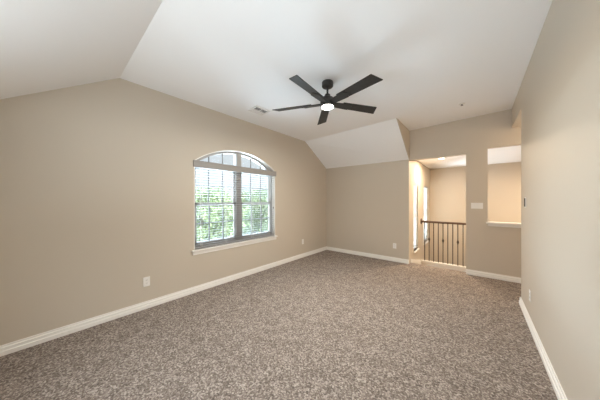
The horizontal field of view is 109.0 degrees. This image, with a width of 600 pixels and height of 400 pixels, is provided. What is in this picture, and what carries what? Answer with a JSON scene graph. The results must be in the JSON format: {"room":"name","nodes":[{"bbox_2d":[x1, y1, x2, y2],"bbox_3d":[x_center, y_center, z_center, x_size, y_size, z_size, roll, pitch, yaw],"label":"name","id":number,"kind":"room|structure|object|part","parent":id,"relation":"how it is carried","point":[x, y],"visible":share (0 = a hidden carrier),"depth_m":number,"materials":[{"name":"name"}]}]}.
{"room":"empty living room","nodes":[
{"label":"empty living room","id":0,"kind":"room"},
{"bbox_2d":[0,78,325,345],"bbox_3d":[-1.097,-0.033,3.817,0.180,2.766,5.480,0,0,40],"label":"wall","id":1,"kind":"structure","parent":0,"point":[97,178],"depth_m":2.43,"materials":[{"name":"beige paint"}]},
{"bbox_2d":[143,276,149,286],"bbox_3d":[-1.919,1.018,2.677,0.009,0.117,0.072,0,0,40],"label":"wall outlet","id":2,"kind":"object","parent":1,"relation":"attached to","point":[146,280],"visible":1,"depth_m":2.67,"materials":[{"name":"white plastic"}]},
{"bbox_2d":[0,247,326,356],"bbox_3d":[-1.019,1.306,3.753,0.022,0.088,5.480,0,0,40],"label":"baseboard","id":3,"kind":"structure","parent":1,"relation":"attached to","point":[21,344],"depth_m":2.49,"materials":[{"name":"white wood"}]},
{"bbox_2d":[191,150,276,254],"bbox_3d":[-1.080,-0.030,3.799,0.200,1.660,1.702,0,0,40],"label":"window","id":4,"kind":"structure","parent":1,"relation":"in","point":[237,155],"depth_m":3.78,"materials":[{"name":"grey plastic"}]},
{"bbox_3d":[-1.393,-0.217,3.524,0.028,0.615,0.719,0,0,40],"label":"sash","id":5,"kind":"part","parent":4,"relation":"part of","materials":[{"name":"clear plastic"}]},
{"bbox_3d":[-1.372,0.357,3.506,0.028,0.635,0.719,0,0,40],"label":"sash","id":6,"kind":"part","parent":4,"relation":"part of","materials":[{"name":"clear plastic"}]},
{"bbox_3d":[-1.049,0.762,3.773,0.120,0.075,1.702,0,0,40],"label":"sill","id":7,"kind":"part","parent":4,"relation":"part of","materials":[{"name":"white wood"}]},
{"bbox_2d":[193,160,275,248],"bbox_3d":[-1.047,0.066,3.776,0.099,1.307,1.664,0,0,40],"label":"window blind","id":8,"kind":"object","parent":4,"relation":"attached to","point":[196,163],"visible":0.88,"depth_m":3.61,"materials":[{"name":"grey plastic"}]},
{"bbox_3d":[-1.502,0.085,3.257,0.049,1.240,0.006,0,0,40],"label":"ladder cord","id":9,"kind":"part","parent":8,"relation":"part of","materials":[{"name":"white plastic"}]},
{"bbox_3d":[-1.065,0.709,3.786,0.046,0.020,1.604,0,0,40],"label":"rail","id":10,"kind":"part","parent":8,"relation":"part of","materials":[{"name":"grey"}]},
{"bbox_3d":[-0.892,0.085,3.994,0.049,1.240,0.006,0,0,40],"label":"ladder cord","id":11,"kind":"part","parent":8,"relation":"part of","materials":[{"name":"white fabric"}]},
{"bbox_3d":[-0.868,-0.217,4.157,0.028,0.615,0.719,0,0,40],"label":"sash","id":12,"kind":"part","parent":4,"relation":"part of","materials":[{"name":"clear plastic"}]},
{"bbox_3d":[-0.847,0.357,4.140,0.028,0.635,0.719,0,0,40],"label":"sash","id":13,"kind":"part","parent":4,"relation":"part of","materials":[{"name":"clear plastic"}]},
{"bbox_2d":[0,0,552,168],"bbox_3d":[0.416,-1.167,2.564,3.750,0.947,5.480,0,0,40],"label":"ceiling","id":14,"kind":"structure","parent":0,"point":[228,57],"depth_m":2.06,"materials":[{"name":"white paint"}]},
{"bbox_2d":[248,105,269,115],"bbox_3d":[-0.649,-1.426,3.401,0.210,0.018,0.270,-2,-1,40],"label":"ceiling vent","id":15,"kind":"object","parent":14,"relation":"in","point":[256,109],"visible":1,"depth_m":3.38,"materials":[{"name":"white metal"}]},
{"bbox_2d":[273,74,382,124],"bbox_3d":[0.343,-1.305,2.609,1.370,0.321,1.362,0,0,40],"label":"ceiling fan","id":16,"kind":"object","parent":14,"relation":"hanging from","point":[327,102],"visible":1,"depth_m":2.57,"materials":[{"name":"black metal"}]},
{"bbox_3d":[-0.096,-1.205,2.803,0.525,0.038,0.132,0,0,17],"label":"blade","id":17,"kind":"part","parent":16,"relation":"part of","materials":[{"name":"black wood"}]},
{"bbox_3d":[0.066,-1.205,2.286,0.132,0.038,0.525,0,0,35],"label":"blade","id":18,"kind":"part","parent":16,"relation":"part of","materials":[{"name":"black wood"}]},
{"bbox_3d":[0.346,-1.205,3.118,0.132,0.038,0.525,0,0,-1],"label":"blade","id":19,"kind":"part","parent":16,"relation":"part of","materials":[{"name":"black wood"}]},
{"bbox_3d":[0.608,-1.205,2.280,0.132,0.038,0.525,0,0,-37],"label":"blade","id":20,"kind":"part","parent":16,"relation":"part of","materials":[{"name":"black wood"}]},
{"bbox_3d":[0.781,-1.205,2.794,0.525,0.038,0.132,0,0,-19],"label":"blade","id":21,"kind":"part","parent":16,"relation":"part of","materials":[{"name":"black wood"}]},
{"bbox_2d":[0,250,557,399],"bbox_3d":[1.123,1.475,1.959,5.970,0.250,5.750,0,0,40],"label":"floor","id":22,"kind":"structure","parent":0,"point":[326,324],"depth_m":1.98,"materials":[{"name":"carpet"}]},
{"bbox_2d":[396,118,429,259],"bbox_3d":[2.813,1.300,5.250,0.152,5.900,3.565,0,0,40],"label":"wall","id":23,"kind":"structure","parent":0,"point":[419,173],"depth_m":5.29,"materials":[{"name":"beige paint"}]},
{"bbox_2d":[410,259,420,263],"bbox_3d":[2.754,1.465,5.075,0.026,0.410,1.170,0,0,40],"label":"baseboard","id":24,"kind":"structure","parent":23,"relation":"attached to","point":[411,260],"depth_m":4.96,"materials":[{"name":"white wood"}]},
{"bbox_2d":[413,217,419,252],"bbox_3d":[2.710,0.403,5.105,0.160,1.605,0.540,0,0,40],"label":"window","id":25,"kind":"structure","parent":23,"relation":"in","point":[415,251],"depth_m":5.26,"materials":[{"name":"grey plastic"}]},
{"bbox_2d":[414,183,417,248],"bbox_3d":[2.729,0.367,5.089,0.040,1.535,0.460,0,0,40],"label":"window blind","id":26,"kind":"object","parent":25,"relation":"attached to","point":[415,184],"visible":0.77,"depth_m":5.12,"materials":[{"name":"grey"}]},
{"bbox_2d":[424,186,427,239],"bbox_3d":[3.559,0.367,6.090,0.040,1.535,0.660,0,0,40],"label":"window blind","id":27,"kind":"object","parent":23,"relation":"attached to","point":[425,187],"visible":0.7,"depth_m":6.15,"materials":[{"name":"grey"}]},
{"bbox_2d":[326,109,520,277],"bbox_3d":[2.988,-0.150,4.069,5.790,3.000,0.120,0,0,40],"label":"wall","id":28,"kind":"structure","parent":0,"point":[490,249],"depth_m":4.47,"materials":[{"name":"beige paint"}]},
{"bbox_2d":[326,246,408,263],"bbox_3d":[1.513,1.306,5.200,2.065,0.088,0.020,0,0,40],"label":"baseboard","id":29,"kind":"structure","parent":28,"relation":"attached to","point":[388,258],"depth_m":5.07,"materials":[{"name":"white wood"}]},
{"bbox_2d":[471,203,482,208],"bbox_3d":[3.171,0.098,3.835,0.165,0.105,0.008,0,0,40],"label":"light switch","id":30,"kind":"object","parent":28,"relation":"attached to","point":[473,205],"visible":1,"depth_m":3.83,"materials":[{"name":"white plastic"}]},
{"bbox_2d":[466,269,520,282],"bbox_3d":[4.072,1.306,3.081,2.660,0.088,0.020,0,0,40],"label":"baseboard","id":31,"kind":"structure","parent":28,"relation":"attached to","point":[468,271],"depth_m":3.68,"materials":[{"name":"white wood"}]},
{"bbox_2d":[486,221,520,227],"bbox_3d":[3.666,0.414,3.508,0.930,0.072,0.190,0,0,40],"label":"trim","id":32,"kind":"structure","parent":28,"relation":"attached to","point":[490,223],"depth_m":3.61,"materials":[{"name":"white wood"}]},
{"bbox_2d":[417,145,520,168],"bbox_3d":[4.574,-1.010,4.470,3.860,0.100,2.520,0,0,40],"label":"ceiling","id":33,"kind":"structure","parent":0,"point":[510,154],"depth_m":5.04,"materials":[{"name":"white paint"}]},
{"bbox_2d":[430,162,520,265],"bbox_3d":[5.416,1.300,5.487,3.860,5.900,0.120,0,0,40],"label":"wall","id":34,"kind":"structure","parent":0,"point":[447,185],"depth_m":6.13,"materials":[{"name":"beige paint"}]},
{"bbox_2d":[512,0,599,399],"bbox_3d":[1.814,-0.150,1.406,0.120,3.000,5.480,0,0,40],"label":"wall","id":35,"kind":"structure","parent":0,"point":[556,107],"depth_m":1.37,"materials":[{"name":"beige paint"}]},
{"bbox_2d":[519,297,566,399],"bbox_3d":[2.242,1.306,0.418,2.080,0.088,4.505,0,0,40],"label":"baseboard","id":36,"kind":"structure","parent":35,"relation":"attached to","point":[557,387],"depth_m":1.76,"materials":[{"name":"white wood"}]},
{"bbox_3d":[4.131,1.700,3.921,3.840,0.400,1.110,0,0,40],"label":"floor","id":37,"kind":"structure","parent":0,"visible":0},
{"bbox_2d":[420,218,465,271],"bbox_3d":[3.635,1.100,5.105,1.325,1.300,0.150,0,0,40],"label":"stair railing","id":38,"kind":"object","parent":37,"relation":"on","point":[452,266],"visible":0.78,"depth_m":5.19,"materials":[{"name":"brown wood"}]},
{"bbox_3d":[3.626,0.545,5.113,1.260,0.050,0.064,0,0,40],"label":"handrail","id":39,"kind":"part","parent":38,"relation":"part of","materials":[{"name":"brown wood"}]},
{"label":"outside","id":40,"kind":"structure","parent":0,"visible":0},
{"bbox_2d":[230,221,258,234],"bbox_3d":[-159.014,4.400,131.745,387.000,0.100,600.000,0,0,40],"label":"ground","id":41,"kind":"structure","parent":40,"point":[246,232],"depth_m":29.84,"materials":[{"name":"white"}]},
{"bbox_2d":[196,185,250,240],"bbox_3d":[-6.805,1.516,16.504,6.296,5.718,6.148,0,0,-28],"label":"leafy tree","id":42,"kind":"object","parent":41,"relation":"on","point":[204,211],"visible":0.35,"depth_m":15.51,"materials":[{"name":"green plant"}]},
{"bbox_2d":[242,190,257,232],"bbox_3d":[-6.168,1.373,28.768,7.019,6.004,5.963,0,0,37],"label":"leafy tree","id":43,"kind":"object","parent":41,"relation":"on","point":[244,193],"visible":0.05,"depth_m":27.32,"materials":[{"name":"green plant"}]},
{"bbox_2d":[242,187,267,231],"bbox_3d":[-3.088,1.415,21.220,6.004,5.921,6.277,0,0,7],"label":"leafy tree","id":44,"kind":"object","parent":41,"relation":"on","point":[264,193],"visible":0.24,"depth_m":20.10,"materials":[{"name":"green plant"}]}
]}

